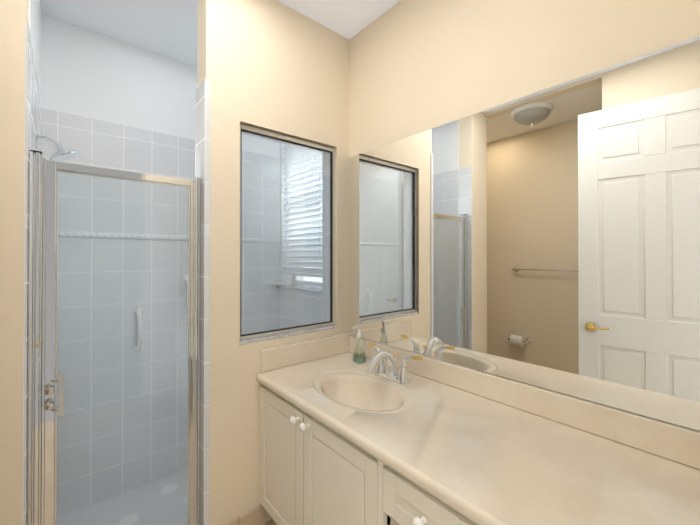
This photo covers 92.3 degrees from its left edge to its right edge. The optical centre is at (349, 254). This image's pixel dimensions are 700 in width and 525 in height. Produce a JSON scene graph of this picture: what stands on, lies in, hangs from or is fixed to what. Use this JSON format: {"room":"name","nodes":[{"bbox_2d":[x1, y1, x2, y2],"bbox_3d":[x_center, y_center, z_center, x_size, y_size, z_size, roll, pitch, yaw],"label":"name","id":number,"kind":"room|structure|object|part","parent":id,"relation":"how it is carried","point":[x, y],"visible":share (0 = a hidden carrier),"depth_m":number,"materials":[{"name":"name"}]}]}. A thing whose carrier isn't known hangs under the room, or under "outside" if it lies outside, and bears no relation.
{"room":"bathroom","nodes":[
{"label":"bathroom","id":0,"kind":"room"},
{"bbox_2d":[0,0,28,524],"bbox_3d":[-1.479,0.063,1.380,0.262,2.770,0.873,0,0,-40],"label":"wall","id":1,"kind":"structure","parent":0,"point":[14,15],"depth_m":1.11,"materials":[{"name":"beige paint"}]},
{"bbox_2d":[22,226,28,524],"bbox_3d":[-1.373,0.672,1.460,0.008,1.529,0.866,0,0,-40],"label":"wall tile","id":2,"kind":"structure","parent":1,"relation":"attached to","point":[25,369],"depth_m":1.13,"materials":[{"name":"white tile"}]},
{"bbox_2d":[24,214,28,226],"bbox_3d":[-1.373,-0.112,1.465,0.008,0.040,0.866,0,0,-40],"label":"wall tile","id":3,"kind":"object","parent":1,"relation":"attached to","point":[26,220],"depth_m":1.14,"materials":[{"name":"white tile"}]},
{"bbox_2d":[24,43,41,215],"bbox_3d":[-1.373,-0.421,1.466,0.008,0.578,0.866,0,0,-40],"label":"wall tile","id":4,"kind":"structure","parent":1,"relation":"attached to","point":[33,122],"depth_m":1.18,"materials":[{"name":"white tile"}]},
{"bbox_2d":[36,129,80,160],"bbox_3d":[-1.332,-0.488,1.542,0.152,0.132,0.124,0,0,-40],"label":"shower head","id":5,"kind":"object","parent":4,"relation":"attached to","point":[61,154],"visible":0.98,"depth_m":1.52},
{"bbox_2d":[25,21,41,119],"bbox_3d":[-1.373,-0.748,1.468,0.008,0.075,0.866,0,0,-40],"label":"tile trim","id":6,"kind":"structure","parent":1,"relation":"attached to","point":[28,37],"depth_m":1.28,"materials":[{"name":"white tile"}]},
{"bbox_2d":[40,0,196,66],"bbox_3d":[-0.875,-1.304,1.985,1.432,0.030,0.743,0,0,-40],"label":"ceiling","id":7,"kind":"structure","parent":0,"point":[167,28],"depth_m":1.85,"materials":[{"name":"white paint"}]},
{"bbox_2d":[57,469,186,524],"bbox_3d":[-0.875,1.445,1.969,1.432,0.012,0.743,0,0,-40],"label":"pan","id":8,"kind":"object","parent":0,"point":[168,498],"depth_m":1.90,"materials":[{"name":"white"}]},
{"bbox_2d":[119,513,140,524],"bbox_3d":[-1.192,1.437,1.821,0.100,0.002,0.091,0,0,-40],"label":"decal","id":9,"kind":"object","parent":8,"relation":"on","point":[133,514],"depth_m":1.82,"materials":[{"name":"white"}]},
{"bbox_2d":[160,484,177,494],"bbox_3d":[-1.108,1.439,2.062,0.100,0.002,0.091,0,0,-40],"label":"decal","id":10,"kind":"object","parent":8,"relation":"on","point":[167,491],"depth_m":2.06,"materials":[{"name":"white"}]},
{"bbox_2d":[29,0,279,157],"bbox_3d":[-0.875,-1.036,1.983,1.432,0.506,0.743,0,0,-40],"label":"wall","id":11,"kind":"structure","parent":0,"point":[82,72],"depth_m":2.00,"materials":[{"name":"white"}]},
{"bbox_2d":[265,519,276,524],"bbox_3d":[-0.569,1.446,0.959,2.709,0.200,2.980,0,0,-40],"label":"floor","id":12,"kind":"structure","parent":0,"point":[271,522],"depth_m":1.69,"materials":[{"name":"tile"}]},
{"bbox_2d":[256,333,699,524],"bbox_3d":[0.291,0.909,1.216,0.624,0.875,1.651,0,0,-40],"label":"bathroom vanity","id":13,"kind":"object","parent":12,"relation":"on","point":[344,439],"visible":0.94,"depth_m":1.09,"materials":[{"name":"white stone"}]},
{"bbox_3d":[-0.312,0.936,1.517,0.020,0.575,0.395,0,0,-40],"label":"door","id":14,"kind":"part","parent":13,"relation":"part of","materials":[{"name":"white wood"}]},
{"bbox_3d":[-0.227,0.676,1.374,0.037,0.033,0.033,0,0,-40],"label":"door knob","id":15,"kind":"part","parent":13,"relation":"part of","materials":[{"name":"white"}]},
{"bbox_3d":[-0.179,0.676,1.317,0.037,0.033,0.033,0,0,-40],"label":"door knob","id":16,"kind":"part","parent":13,"relation":"part of","materials":[{"name":"white ceramic"}]},
{"bbox_3d":[-0.044,0.934,1.202,0.020,0.575,0.418,0,0,-40],"label":"door","id":17,"kind":"part","parent":13,"relation":"part of","materials":[{"name":"white wood"}]},
{"bbox_2d":[352,325,365,363],"bbox_3d":[0.045,0.488,1.828,0.067,0.198,0.054,0,0,-40],"label":"soap dispenser","id":18,"kind":"object","parent":13,"relation":"on","point":[359,356],"visible":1,"depth_m":1.83,"materials":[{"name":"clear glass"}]},
{"bbox_2d":[368,342,422,384],"bbox_3d":[0.153,0.514,1.556,0.185,0.142,0.333,0,0,-40],"label":"faucet","id":19,"kind":"object","parent":13,"relation":"on","point":[377,366],"visible":1,"depth_m":1.54,"materials":[{"name":"silver metal"}]},
{"bbox_3d":[0.184,0.710,0.888,0.037,0.033,0.033,0,0,-40],"label":"drawer knob","id":20,"kind":"part","parent":13,"relation":"part of","materials":[{"name":"white ceramic"}]},
{"bbox_3d":[0.206,0.711,0.907,0.020,0.132,0.308,0,0,-40],"label":"drawer","id":21,"kind":"part","parent":13,"relation":"part of","materials":[{"name":"white wood"}]},
{"bbox_2d":[197,0,348,524],"bbox_3d":[-0.593,0.064,1.644,1.432,2.770,0.130,0,0,-40],"label":"wall","id":22,"kind":"structure","parent":0,"point":[276,66],"depth_m":1.63,"materials":[{"name":"beige paint"}]},
{"bbox_2d":[27,151,200,524],"bbox_3d":[-0.915,0.483,1.369,0.570,1.687,0.044,0,0,-40],"label":"shower door frame","id":23,"kind":"object","parent":22,"relation":"attached to","point":[42,344],"visible":1,"depth_m":1.21,"materials":[{"name":"silver metal"}]},
{"bbox_2d":[30,150,188,524],"bbox_3d":[-0.923,0.453,1.347,0.527,1.635,0.065,0,0,-40],"label":"door","id":24,"kind":"structure","parent":23,"relation":"attached to","point":[49,390],"depth_m":1.35,"materials":[{"name":"clear glass"}]},
{"bbox_3d":[-1.063,0.507,1.208,0.055,0.150,0.035,0,0,-40],"label":"handle","id":25,"kind":"part","parent":24,"relation":"part of","materials":[{"name":"silver metal"}]},
{"bbox_2d":[195,106,195,176],"bbox_3d":[-0.678,-0.420,1.665,0.165,0.578,0.008,0,0,-40],"label":"tiled wall","id":26,"kind":"structure","parent":22,"relation":"attached to","point":[195,141],"depth_m":1.61,"materials":[{"name":"white tile"}]},
{"bbox_2d":[196,79,206,524],"bbox_3d":[-0.691,0.326,1.554,0.008,2.222,0.138,0,0,-40],"label":"wall tile","id":27,"kind":"object","parent":22,"relation":"attached to","point":[203,388],"depth_m":1.52,"materials":[{"name":"white tile"}]},
{"bbox_2d":[206,234,209,524],"bbox_3d":[-0.640,0.672,1.510,0.016,1.529,0.008,0,0,-40],"label":"trim","id":28,"kind":"structure","parent":22,"relation":"attached to","point":[207,365],"depth_m":1.51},
{"bbox_2d":[206,225,209,233],"bbox_3d":[-0.640,-0.112,1.514,0.016,0.040,0.008,0,0,-40],"label":"trim","id":29,"kind":"structure","parent":22,"relation":"attached to","point":[207,229],"depth_m":1.51,"materials":[{"name":"white"}]},
{"bbox_2d":[206,96,209,224],"bbox_3d":[-0.640,-0.421,1.516,0.016,0.578,0.008,0,0,-40],"label":"trim","id":30,"kind":"structure","parent":22,"relation":"attached to","point":[208,171],"depth_m":1.51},
{"bbox_2d":[207,80,209,96],"bbox_3d":[-0.640,-0.747,1.518,0.016,0.075,0.008,0,0,-40],"label":"trim","id":31,"kind":"structure","parent":22,"relation":"attached to","point":[208,88],"depth_m":1.51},
{"bbox_2d":[223,505,265,524],"bbox_3d":[-0.528,1.299,1.599,0.274,0.100,0.012,0,0,-40],"label":"baseboard","id":32,"kind":"structure","parent":22,"relation":"attached to","point":[256,516],"depth_m":1.64,"materials":[{"name":"stone"}]},
{"bbox_2d":[242,132,324,152],"bbox_3d":[-0.363,-0.635,1.880,0.593,0.008,0.089,0,0,-40],"label":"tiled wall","id":33,"kind":"structure","parent":22,"relation":"attached to","point":[282,142],"depth_m":1.90,"materials":[{"name":"white tile"}]},
{"bbox_2d":[240,124,333,339],"bbox_3d":[-0.326,-0.108,1.833,0.589,1.058,0.026,0,0,-40],"label":"interior window","id":34,"kind":"structure","parent":22,"relation":"in","point":[331,228],"depth_m":1.83,"materials":[{"name":"black"}]},
{"bbox_2d":[240,325,335,344],"bbox_3d":[-0.350,0.430,1.858,0.591,0.017,0.129,0,0,-40],"label":"window sill","id":35,"kind":"structure","parent":22,"relation":"attached to","point":[252,340],"depth_m":1.78,"materials":[{"name":"stone"}]},
{"bbox_2d":[322,153,329,321],"bbox_3d":[-0.140,-0.108,2.066,0.008,1.060,0.089,0,0,-40],"label":"wall tiles","id":36,"kind":"structure","parent":22,"relation":"attached to","point":[326,256],"depth_m":2.07,"materials":[{"name":"white tile"}]},
{"bbox_2d":[278,0,399,38],"bbox_3d":[-0.569,-1.374,0.975,2.709,0.100,2.980,0,0,-40],"label":"ceiling","id":37,"kind":"structure","parent":0,"point":[348,19],"depth_m":1.83,"materials":[{"name":"white paint"}]},
{"bbox_2d":[292,0,699,431],"bbox_3d":[0.381,0.065,1.771,0.220,2.770,2.980,0,0,-40],"label":"wall","id":38,"kind":"structure","parent":0,"point":[417,66],"depth_m":1.42,"materials":[{"name":"beige paint"}]},
{"bbox_2d":[276,284,321,293],"bbox_3d":[-0.316,0.254,2.486,0.150,0.020,0.694,0,0,-40],"label":"window sill","id":39,"kind":"structure","parent":38,"relation":"attached to","point":[312,289],"depth_m":2.47,"materials":[{"name":"stone"}]},
{"bbox_2d":[279,143,321,328],"bbox_3d":[-0.314,0.138,2.494,0.108,2.608,0.662,0,0,-40],"label":"tiled wall","id":40,"kind":"structure","parent":38,"relation":"attached to","point":[292,318],"depth_m":2.59,"materials":[{"name":"white tile"}]},
{"bbox_2d":[282,144,322,277],"bbox_3d":[-0.327,-0.497,2.487,0.060,1.317,0.640,0,0,-40],"label":"window blinds","id":41,"kind":"object","parent":38,"relation":"attached to","point":[305,174],"depth_m":2.50,"materials":[{"name":"white plastic"}]},
{"bbox_2d":[293,267,322,286],"bbox_3d":[-0.252,-0.457,2.550,0.055,1.402,0.646,0,0,-40],"label":"window","id":42,"kind":"structure","parent":38,"relation":"in","point":[309,279],"depth_m":2.63,"materials":[{"name":"white"}]},
{"bbox_3d":[-0.252,-0.457,2.550,0.055,1.402,0.646,0,0,-40],"label":"frame","id":43,"kind":"part","parent":42,"relation":"part of","materials":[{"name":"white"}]},
{"bbox_3d":[-0.246,-0.457,2.554,0.004,1.332,0.576,0,0,-40],"label":"glass","id":44,"kind":"part","parent":42,"relation":"part of","materials":[{"name":"glass"}]},
{"bbox_2d":[349,36,699,430],"bbox_3d":[0.529,-0.055,1.423,0.006,1.078,1.650,0,0,-40],"label":"wall mirror","id":45,"kind":"object","parent":38,"relation":"attached to","point":[549,238],"visible":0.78,"depth_m":1.18,"materials":[{"name":"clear mirror"}]},
{"bbox_3d":[-1.567,0.066,1.976,2.489,2.770,0.150,0,0,-40],"label":"wall","id":46,"kind":"structure","parent":0,"visible":0},
{"bbox_2d":[42,108,279,517],"bbox_3d":[-1.112,0.330,2.256,1.432,2.222,0.008,0,0,-40],"label":"tiled wall","id":47,"kind":"structure","parent":46,"relation":"attached to","point":[75,445],"depth_m":2.05,"materials":[{"name":"white tile"}]},
{"bbox_2d":[134,307,142,351],"bbox_3d":[-1.288,0.467,2.055,0.048,0.278,0.070,0,0,-40],"label":"grab rail","id":48,"kind":"object","parent":47,"relation":"attached to","point":[137,348],"depth_m":2.04,"materials":[{"name":"white plastic"}]},
{"bbox_2d":[58,231,279,242],"bbox_3d":[-1.104,-0.108,2.248,1.416,0.036,0.018,0,0,-40],"label":"tile trim","id":49,"kind":"structure","parent":47,"relation":"attached to","point":[106,235],"depth_m":2.06,"materials":[{"name":"white tile"}]},
{"bbox_2d":[183,275,187,317],"bbox_3d":[-1.074,0.283,2.237,0.048,0.288,0.070,0,0,-40],"label":"grab rail","id":50,"kind":"object","parent":47,"relation":"attached to","point":[185,278],"depth_m":2.24,"materials":[{"name":"white plastic"}]},
{"bbox_2d":[264,280,286,284],"bbox_3d":[-0.577,0.222,2.619,0.130,0.025,0.130,0,0,-40],"label":"soap shelf","id":51,"kind":"object","parent":47,"relation":"attached to","point":[279,282],"depth_m":2.62,"materials":[{"name":"white tile"}]}
]}

